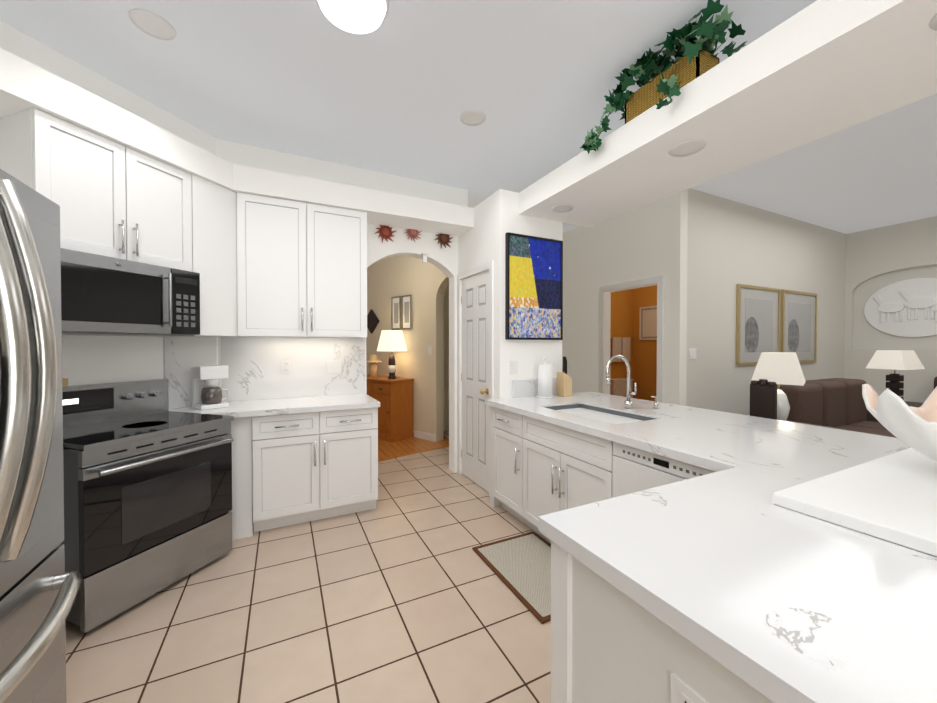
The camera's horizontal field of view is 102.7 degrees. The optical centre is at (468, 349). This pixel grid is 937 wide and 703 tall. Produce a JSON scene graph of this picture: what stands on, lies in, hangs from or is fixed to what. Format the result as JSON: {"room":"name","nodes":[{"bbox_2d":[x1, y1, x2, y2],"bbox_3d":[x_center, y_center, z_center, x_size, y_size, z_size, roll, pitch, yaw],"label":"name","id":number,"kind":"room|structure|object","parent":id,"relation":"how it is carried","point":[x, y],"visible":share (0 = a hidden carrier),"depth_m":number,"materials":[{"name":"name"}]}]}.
{"room":"kitchen","nodes":[
{"label":"kitchen","id":0,"kind":"room"},
{"bbox_2d":[0,21,217,408],"bbox_3d":[-2.356,-0.184,2.406,0.120,3.070,1.575,0,1,19],"label":"wall","id":1,"kind":"structure","parent":0,"point":[90,359],"depth_m":2.38,"materials":[{"name":"white paint"}]},
{"bbox_2d":[0,108,191,271],"bbox_3d":[-2.146,-0.859,2.246,0.368,0.673,0.760,0,1,19],"label":"upper cabinet","id":2,"kind":"object","parent":1,"relation":"attached to","point":[111,198],"visible":0.92,"depth_m":2.10,"materials":[{"name":"white wood"}]},
{"bbox_2d":[60,248,199,336],"bbox_3d":[-2.108,-0.302,2.240,0.449,0.430,0.760,0,1,19],"label":"microwave","id":3,"kind":"object","parent":2,"relation":"attached to","point":[101,295],"visible":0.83,"depth_m":2.14,"materials":[{"name":"silver metal"}]},
{"bbox_2d":[0,47,232,190],"bbox_3d":[-2.126,-1.293,2.315,0.365,0.190,1.475,0,1,19],"label":"soffit","id":4,"kind":"structure","parent":1,"relation":"attached to","point":[25,84],"depth_m":2.04,"materials":[{"name":"white paint"}]},
{"bbox_2d":[163,336,364,408],"bbox_3d":[-1.593,0.159,3.150,1.479,0.533,0.306,0,1,-26],"label":"backsplash","id":5,"kind":"structure","parent":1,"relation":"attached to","point":[253,364],"depth_m":3.23,"materials":[{"name":"stone"}]},
{"bbox_2d":[281,360,290,373],"bbox_3d":[-1.602,0.151,3.290,0.075,0.118,0.008,0,1,-26],"label":"outlet","id":6,"kind":"object","parent":5,"relation":"attached to","point":[285,364],"depth_m":3.29,"materials":[{"name":"white plastic"}]},
{"bbox_2d":[327,360,340,372],"bbox_3d":[-1.245,0.152,3.467,0.120,0.118,0.009,0,1,-26],"label":"outlet","id":7,"kind":"object","parent":5,"relation":"attached to","point":[333,366],"depth_m":3.46,"materials":[{"name":"white plastic"}]},
{"bbox_2d":[65,430,550,702],"bbox_3d":[1.143,1.357,3.969,11.600,0.050,12.700,0,1,-26],"label":"floor","id":8,"kind":"structure","parent":0,"point":[402,592],"depth_m":1.87,"materials":[{"name":"beige tile"}]},
{"bbox_2d":[0,169,80,702],"bbox_3d":[-1.365,0.483,0.575,1.029,1.779,0.745,0,1,-26],"label":"refrigerator","id":9,"kind":"object","parent":8,"relation":"on","point":[39,587],"visible":1,"depth_m":0.83,"materials":[{"name":"silver metal"}]},
{"bbox_2d":[60,378,233,632],"bbox_3d":[-1.967,0.758,2.205,0.738,1.189,0.760,0,1,19],"label":"range","id":10,"kind":"object","parent":8,"relation":"on","point":[147,474],"visible":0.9,"depth_m":2.04,"materials":[{"name":"silver metal"}]},
{"bbox_2d":[231,407,377,539],"bbox_3d":[-1.397,0.905,3.071,1.185,0.873,0.638,0,1,-26],"label":"base cabinet","id":11,"kind":"object","parent":8,"relation":"on","point":[305,467],"visible":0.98,"depth_m":2.84,"materials":[{"name":"white wood"}]},
{"bbox_2d":[169,394,379,417],"bbox_3d":[-1.516,0.449,3.000,1.477,0.040,0.611,0,1,-26],"label":"countertop","id":12,"kind":"structure","parent":11,"relation":"on","point":[252,408],"depth_m":2.90,"materials":[{"name":"stone"}]},
{"bbox_2d":[191,365,228,409],"bbox_3d":[-1.937,0.275,2.823,0.220,0.310,0.196,1,1,39],"label":"coffee maker","id":13,"kind":"object","parent":12,"relation":"on","point":[206,387],"visible":1,"depth_m":2.77,"materials":[{"name":"white plastic"}]},
{"bbox_2d":[472,531,550,623],"bbox_3d":[0.420,1.345,2.304,0.505,0.012,0.760,0,1,-26],"label":"area rug","id":14,"kind":"object","parent":8,"relation":"on","point":[519,566],"visible":0.58,"depth_m":2.32,"materials":[{"name":"beige fabric"}]},
{"bbox_2d":[490,405,561,515],"bbox_3d":[0.564,0.905,3.107,0.600,0.874,0.576,0,1,-26],"label":"base cabinet","id":15,"kind":"object","parent":8,"relation":"on","point":[501,421],"depth_m":3.04,"materials":[{"name":"white wood"}]},
{"bbox_2d":[514,404,645,542],"bbox_3d":[0.839,0.912,2.551,0.600,0.874,0.898,0,1,-26],"label":"base cabinet","id":16,"kind":"object","parent":8,"relation":"on","point":[538,468],"depth_m":2.52,"materials":[{"name":"white wood"}]},
{"bbox_2d":[610,378,633,397],"bbox_3d":[2.631,0.900,6.093,0.460,0.809,0.701,0,1,-26],"label":"toilet","id":17,"kind":"object","parent":8,"relation":"on","point":[618,386],"visible":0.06,"depth_m":6.19,"materials":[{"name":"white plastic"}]},
{"bbox_2d":[598,437,715,500],"bbox_3d":[1.159,0.920,1.907,0.600,0.874,0.655,0,1,-26],"label":"base cabinet","id":18,"kind":"object","parent":8,"relation":"on","point":[622,469],"depth_m":1.89,"materials":[{"name":"white metal"}]},
{"bbox_2d":[612,442,715,497],"bbox_3d":[1.163,0.921,1.875,0.580,0.871,0.594,0,1,-26],"label":"dishwasher","id":19,"kind":"object","parent":18,"relation":"in","point":[633,469],"depth_m":1.84,"materials":[{"name":"white plastic"}]},
{"bbox_2d":[551,541,773,702],"bbox_3d":[1.232,0.933,0.830,1.665,0.873,1.205,0,1,-26],"label":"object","id":20,"kind":"object","parent":8,"relation":"on","point":[610,643],"visible":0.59,"depth_m":0.82,"materials":[{"name":"white"}]},
{"bbox_2d":[485,392,936,702],"bbox_3d":[0.994,0.463,1.807,2.140,0.040,3.278,0,1,-26],"label":"countertop","id":21,"kind":"structure","parent":20,"relation":"on","point":[730,566],"depth_m":0.82,"materials":[{"name":"stone"}]},
{"bbox_2d":[536,357,553,398],"bbox_3d":[0.681,0.242,3.336,0.150,0.364,0.150,0,1,-26],"label":"paper towel holder","id":22,"kind":"object","parent":21,"relation":"on","point":[544,380],"visible":1,"depth_m":3.28,"materials":[{"name":"white paper"}]},
{"bbox_2d":[557,357,571,396],"bbox_3d":[0.878,0.242,3.433,0.090,0.360,0.100,0,1,-26],"label":"knife block","id":23,"kind":"object","parent":21,"relation":"on","point":[564,384],"visible":1,"depth_m":3.39,"materials":[{"name":"beige wood"}]},
{"bbox_2d":[545,404,655,420],"bbox_3d":[0.888,0.569,2.628,0.417,0.249,0.737,0,1,-26],"label":"sink basin","id":24,"kind":"object","parent":21,"relation":"in","point":[597,413],"depth_m":2.74,"materials":[{"name":"grey metal"}]},
{"bbox_2d":[605,355,636,408],"bbox_3d":[1.104,0.233,2.700,0.260,0.396,0.109,0,1,-26],"label":"gooseneck faucet","id":25,"kind":"object","parent":21,"relation":"on","point":[628,403],"visible":1,"depth_m":2.75,"materials":[{"name":"silver metal"}]},
{"bbox_2d":[651,396,657,408],"bbox_3d":[1.361,0.383,2.745,0.066,0.095,0.032,0,1,-26],"label":"soap dispenser","id":26,"kind":"object","parent":21,"relation":"on","point":[655,404],"visible":1,"depth_m":2.75,"materials":[{"name":"silver metal"}]},
{"bbox_2d":[773,448,936,556],"bbox_3d":[1.591,0.436,0.915,1.100,0.034,0.950,0,1,-26],"label":"board","id":27,"kind":"object","parent":21,"relation":"on","point":[892,497],"visible":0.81,"depth_m":1.05,"materials":[{"name":"white"}]},
{"bbox_2d":[862,384,936,461],"bbox_3d":[1.671,0.269,1.226,0.635,0.291,0.497,0,1,-26],"label":"shell bowl","id":28,"kind":"object","parent":27,"relation":"on","point":[899,418],"visible":1,"depth_m":1.22,"materials":[{"name":"white ceramic"}]},
{"bbox_2d":[750,379,776,419],"bbox_3d":[2.104,0.786,2.798,0.387,1.119,0.380,0,1,-26],"label":"bar stool","id":29,"kind":"object","parent":8,"relation":"on","point":[763,398],"visible":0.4,"depth_m":2.85,"materials":[{"name":"brown leather"}]},
{"bbox_2d":[776,378,896,437],"bbox_3d":[3.821,0.825,3.683,2.050,0.980,0.980,0,1,-26],"label":"sofa","id":30,"kind":"object","parent":8,"relation":"on","point":[837,403],"visible":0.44,"depth_m":3.75,"materials":[{"name":"brown"}]},
{"bbox_2d":[904,401,922,407],"bbox_3d":[5.054,0.976,4.452,0.550,0.699,0.550,0,1,-26],"label":"end table","id":31,"kind":"object","parent":8,"relation":"on","point":[914,404],"depth_m":4.30,"materials":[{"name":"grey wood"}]},
{"bbox_2d":[866,350,924,398],"bbox_3d":[5.054,0.315,4.444,0.460,0.620,0.331,0,1,-21],"label":"table lamp","id":32,"kind":"object","parent":31,"relation":"on","point":[894,360],"visible":0.77,"depth_m":4.38,"materials":[{"name":"white fabric"}]},
{"bbox_2d":[934,377,936,388],"bbox_3d":[6.106,0.821,4.051,0.670,0.980,1.450,0,1,-26],"label":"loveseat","id":33,"kind":"object","parent":8,"relation":"on","point":[935,381],"visible":0.08,"depth_m":4.71,"materials":[{"name":"brown"}]},
{"bbox_3d":[2.513,1.003,3.048,0.550,0.679,0.550,0,1,-26],"label":"end table","id":34,"kind":"object","parent":8,"relation":"on","visible":0},
{"bbox_2d":[750,352,805,420],"bbox_3d":[2.513,0.342,3.040,0.317,0.640,0.440,1,1,44],"label":"table lamp","id":35,"kind":"object","parent":34,"relation":"on","point":[782,368],"visible":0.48,"depth_m":2.93,"materials":[{"name":"ceramic"},{"name":"fabric"}]},
{"bbox_2d":[216,139,467,505],"bbox_3d":[-1.112,-0.199,3.641,2.397,3.070,0.150,0,1,-26],"label":"wall","id":36,"kind":"structure","parent":0,"point":[443,259],"depth_m":3.73,"materials":[{"name":"white paint"}]},
{"bbox_2d":[191,174,366,337],"bbox_3d":[-1.465,-0.656,3.072,1.230,1.098,0.539,0,1,-26],"label":"upper cabinet","id":37,"kind":"object","parent":36,"relation":"attached to","point":[270,267],"visible":1,"depth_m":2.98,"materials":[{"name":"white wood"}]},
{"bbox_2d":[374,225,395,242],"bbox_3d":[-0.813,-1.155,3.674,0.223,0.221,0.028,0,1,-26],"label":"sun ornament","id":38,"kind":"object","parent":36,"relation":"attached to","point":[385,232],"visible":0.92,"depth_m":3.66,"materials":[{"name":"red metal"}]},
{"bbox_2d":[404,229,421,241],"bbox_3d":[-0.562,-1.191,3.798,0.194,0.194,0.028,0,1,-26],"label":"sun ornament","id":39,"kind":"object","parent":36,"relation":"attached to","point":[413,233],"visible":0.77,"depth_m":3.79,"materials":[{"name":"red"}]},
{"bbox_2d":[421,252,427,262],"bbox_3d":[-0.449,-0.941,3.843,0.060,0.095,0.058,0,1,-26],"label":"corbel bracket","id":40,"kind":"object","parent":36,"relation":"attached to","point":[424,257],"visible":1,"depth_m":3.83,"materials":[{"name":"white"}]},
{"bbox_2d":[435,233,452,247],"bbox_3d":[-0.257,-1.173,3.949,0.223,0.221,0.028,0,1,-26],"label":"sun ornament","id":41,"kind":"object","parent":36,"relation":"attached to","point":[444,239],"visible":0.79,"depth_m":3.94,"materials":[{"name":"red metal"}]},
{"bbox_2d":[232,164,472,236],"bbox_3d":[-1.007,-1.306,3.392,2.177,0.190,0.365,0,1,-26],"label":"soffit","id":42,"kind":"structure","parent":0,"point":[394,210],"depth_m":3.25,"materials":[{"name":"white paint"}]},
{"bbox_2d":[366,256,448,441],"bbox_3d":[-0.564,-0.227,5.951,2.747,3.070,4.329,0,1,-26],"label":"wall","id":43,"kind":"structure","parent":0,"point":[425,286],"depth_m":5.60,"materials":[{"name":"beige paint"}]},
{"bbox_2d":[367,309,378,332],"bbox_3d":[-1.624,-0.476,6.279,0.400,0.400,0.028,1,1,40],"label":"plaque","id":44,"kind":"object","parent":43,"relation":"attached to","point":[372,320],"visible":0.86,"depth_m":6.25,"materials":[{"name":"brown wood"}]},
{"bbox_2d":[391,296,401,329],"bbox_3d":[-1.127,-0.571,5.859,0.220,0.520,0.023,1,1,40],"label":"framed picture","id":45,"kind":"object","parent":43,"relation":"attached to","point":[396,312],"visible":0.96,"depth_m":5.85,"materials":[{"name":"beige paper"}]},
{"bbox_2d":[402,295,411,329],"bbox_3d":[-0.936,-0.569,5.698,0.220,0.520,0.023,1,1,40],"label":"framed picture","id":46,"kind":"object","parent":43,"relation":"attached to","point":[406,311],"visible":0.98,"depth_m":5.69,"materials":[{"name":"beige paper"}]},
{"bbox_2d":[428,347,431,354],"bbox_3d":[-0.557,0.014,5.395,0.070,0.120,0.009,1,1,40],"label":"light switch","id":47,"kind":"object","parent":43,"relation":"attached to","point":[429,350],"visible":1,"depth_m":5.39,"materials":[{"name":"white plastic"}]},
{"bbox_2d":[378,436,448,461],"bbox_3d":[-3.267,1.308,5.773,5.100,0.004,5.350,0,1,-26],"label":"floor","id":48,"kind":"structure","parent":0,"point":[397,449],"depth_m":5.04,"materials":[{"name":"brown wood"}]},
{"bbox_2d":[367,375,413,442],"bbox_3d":[-1.466,0.868,5.863,1.340,0.879,0.457,1,1,40],"label":"wood sideboard","id":49,"kind":"object","parent":48,"relation":"on","point":[394,397],"visible":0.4,"depth_m":5.43,"materials":[{"name":"brown wood"}]},
{"bbox_2d":[366,354,375,376],"bbox_3d":[-1.504,0.248,5.919,0.265,0.359,0.265,-1,1,-38],"label":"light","id":50,"kind":"object","parent":49,"relation":"on","point":[372,358],"depth_m":5.87,"materials":[{"name":"beige"}]},
{"bbox_2d":[376,330,406,378],"bbox_3d":[-1.146,0.071,5.613,0.363,0.719,0.292,1,1,40],"label":"light","id":51,"kind":"object","parent":49,"relation":"on","point":[391,340],"depth_m":5.55,"materials":[{"name":"beige fabric"}]},
{"bbox_2d":[0,0,936,233],"bbox_3d":[1.143,-1.778,3.931,11.600,0.080,12.700,0,1,-26],"label":"ceiling","id":52,"kind":"structure","parent":0,"point":[402,87],"depth_m":2.45,"materials":[{"name":"grey paint"}]},
{"bbox_2d":[128,9,175,39],"bbox_3d":[-1.664,-1.712,1.978,0.194,0.004,0.194,0,1,-26],"label":"recessed light","id":53,"kind":"object","parent":52,"relation":"in","point":[152,24],"visible":1,"depth_m":1.97,"materials":[{"name":"white"}]},
{"bbox_2d":[316,0,388,33],"bbox_3d":[-0.565,-1.664,1.813,0.350,0.094,0.350,0,1,-26],"label":"dome ceiling light","id":54,"kind":"object","parent":52,"relation":"attached to","point":[360,16],"visible":1,"depth_m":1.82,"materials":[{"name":"white glass"}]},
{"bbox_2d":[460,110,485,125],"bbox_3d":[0.032,-1.722,2.787,0.194,0.004,0.194,0,1,-26],"label":"recessed light","id":55,"kind":"object","parent":52,"relation":"in","point":[472,117],"visible":1,"depth_m":2.78,"materials":[{"name":"white"}]},
{"bbox_2d":[458,189,562,473],"bbox_3d":[0.358,-0.037,3.887,0.695,2.740,1.020,0,1,-26],"label":"wall","id":56,"kind":"structure","parent":0,"point":[497,216],"depth_m":3.39,"materials":[{"name":"white paint"}]},
{"bbox_2d":[461,270,488,491],"bbox_3d":[0.053,0.293,3.717,0.117,2.068,0.637,0,1,-26],"label":"pantry door","id":57,"kind":"structure","parent":56,"relation":"in","point":[475,377],"depth_m":3.71,"materials":[{"name":"white wood"}]},
{"bbox_2d":[457,260,493,495],"bbox_3d":[0.049,0.265,3.715,0.015,2.140,0.760,0,1,-26],"label":"door frame","id":58,"kind":"structure","parent":56,"relation":"attached to","point":[489,265],"depth_m":3.54,"materials":[{"name":"white wood"}]},
{"bbox_2d":[510,361,517,373],"bbox_3d":[0.406,0.160,3.337,0.075,0.118,0.009,0,1,-26],"label":"light switch","id":59,"kind":"object","parent":56,"relation":"attached to","point":[513,367],"visible":1,"depth_m":3.33,"materials":[{"name":"white plastic"}]},
{"bbox_2d":[505,232,562,339],"bbox_3d":[0.606,-0.556,3.410,0.610,0.930,0.037,0,1,-26],"label":"framed painting","id":60,"kind":"object","parent":56,"relation":"attached to","point":[533,287],"visible":0.98,"depth_m":3.39,"materials":[{"name":"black paint"}]},
{"bbox_2d":[512,378,556,397],"bbox_3d":[0.644,0.345,3.451,0.565,0.154,0.019,0,1,-26],"label":"backsplash","id":61,"kind":"structure","parent":56,"relation":"attached to","point":[525,388],"depth_m":3.38,"materials":[{"name":"stone"}]},
{"bbox_2d":[562,189,689,405],"bbox_3d":[1.340,-0.227,5.939,0.120,3.070,4.310,0,1,-26],"label":"wall","id":62,"kind":"structure","parent":0,"point":[651,240],"depth_m":4.63,"materials":[{"name":"grey paint"}]},
{"bbox_2d":[599,276,663,401],"bbox_3d":[1.946,0.249,4.571,0.015,2.150,0.930,0,1,-26],"label":"door frame","id":63,"kind":"structure","parent":62,"relation":"attached to","point":[659,280],"depth_m":4.24,"materials":[{"name":"white wood"}]},
{"bbox_2d":[610,285,656,400],"bbox_3d":[2.787,-0.012,5.501,2.080,2.650,1.985,0,1,-26],"label":"wall","id":64,"kind":"structure","parent":0,"point":[626,305],"depth_m":6.45,"materials":[{"name":"orange"}]},
{"bbox_2d":[610,337,633,361],"bbox_3d":[2.620,-0.006,6.433,0.560,0.415,0.063,0,1,-26],"label":"towel","id":65,"kind":"object","parent":64,"relation":"attached to","point":[621,345],"visible":0.79,"depth_m":6.41,"materials":[{"name":"white"}]},
{"bbox_2d":[639,306,656,339],"bbox_3d":[3.041,-0.444,6.272,0.028,0.560,0.400,0,1,-26],"label":"framed picture","id":66,"kind":"object","parent":64,"relation":"attached to","point":[647,323],"visible":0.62,"depth_m":6.30,"materials":[{"name":"white"}]},
{"bbox_2d":[642,309,656,336],"bbox_3d":[3.038,-0.444,6.271,0.002,0.450,0.290,0,1,-26],"label":"art","id":67,"kind":"object","parent":66,"relation":"attached to","point":[649,316],"depth_m":6.28,"materials":[{"name":"white"}]},
{"bbox_2d":[519,0,936,226],"bbox_3d":[2.184,-1.274,0.786,0.835,0.190,6.130,0,1,-26],"label":"ceiling beam","id":68,"kind":"structure","parent":0,"point":[816,70],"depth_m":1.86,"materials":[{"name":"white paint"}]},
{"bbox_2d":[551,204,573,212],"bbox_3d":[0.801,-1.207,3.203,0.194,0.004,0.194,0,1,-26],"label":"recessed light","id":69,"kind":"object","parent":68,"relation":"attached to","point":[561,208],"visible":1,"depth_m":3.20,"materials":[{"name":"white"}]},
{"bbox_2d":[580,0,746,153],"bbox_3d":[1.099,-1.513,2.219,0.410,0.459,0.896,0,1,-26],"label":"ivy plant","id":70,"kind":"object","parent":68,"relation":"on","point":[694,56],"visible":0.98,"depth_m":2.02,"materials":[{"name":"plant"}]},
{"bbox_2d":[668,140,705,156],"bbox_3d":[1.298,-1.195,2.228,0.194,0.004,0.194,0,1,-26],"label":"recessed light","id":71,"kind":"object","parent":68,"relation":"attached to","point":[686,148],"visible":1,"depth_m":2.23,"materials":[{"name":"white"}]},
{"bbox_2d":[929,14,936,29],"bbox_3d":[1.744,-1.183,1.295,0.194,0.004,0.194,0,1,-26],"label":"recessed light","id":72,"kind":"object","parent":68,"relation":"attached to","point":[933,24],"visible":1,"depth_m":1.36,"materials":[{"name":"white"}]},
{"bbox_2d":[686,188,845,415],"bbox_3d":[4.065,-0.215,4.969,3.900,3.070,0.150,0,1,-26],"label":"wall","id":73,"kind":"structure","parent":0,"point":[703,253],"depth_m":4.47,"materials":[{"name":"grey paint"}]},
{"bbox_2d":[689,348,696,358],"bbox_3d":[2.442,0.043,4.077,0.120,0.118,0.009,0,1,-26],"label":"light switch","id":74,"kind":"object","parent":73,"relation":"attached to","point":[692,353],"visible":1,"depth_m":4.08,"materials":[{"name":"white plastic"}]},
{"bbox_2d":[736,284,780,365],"bbox_3d":[3.590,-0.296,4.631,0.930,0.960,0.028,0,1,-26],"label":"framed picture","id":75,"kind":"object","parent":73,"relation":"attached to","point":[757,321],"visible":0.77,"depth_m":4.59,"materials":[{"name":"white paper"}]},
{"bbox_2d":[745,298,772,351],"bbox_3d":[3.592,-0.296,4.628,0.620,0.650,0.002,0,1,-26],"label":"art","id":76,"kind":"object","parent":75,"relation":"attached to","point":[758,311],"depth_m":4.62},
{"bbox_2d":[780,290,816,362],"bbox_3d":[4.477,-0.302,5.070,0.910,0.960,0.028,0,1,-26],"label":"framed picture","id":77,"kind":"object","parent":73,"relation":"attached to","point":[798,333],"visible":0.81,"depth_m":5.07,"materials":[{"name":"white paper"}]},
{"bbox_2d":[788,302,810,351],"bbox_3d":[4.479,-0.302,5.067,0.600,0.650,0.002,0,1,-26],"label":"art","id":78,"kind":"object","parent":77,"relation":"attached to","point":[799,313],"depth_m":5.06},
{"bbox_2d":[844,216,936,402],"bbox_3d":[7.073,-0.193,3.156,0.120,3.070,6.010,0,1,-26],"label":"wall","id":79,"kind":"structure","parent":0,"point":[879,258],"depth_m":5.35,"materials":[{"name":"grey paint"}]},
{"bbox_2d":[864,278,936,336],"bbox_3d":[6.091,-0.572,5.114,0.053,0.800,1.000,0,1,-26],"label":"medallion","id":80,"kind":"object","parent":79,"relation":"attached to","point":[906,308],"visible":1,"depth_m":5.18,"materials":[{"name":"white paint"}]}
]}

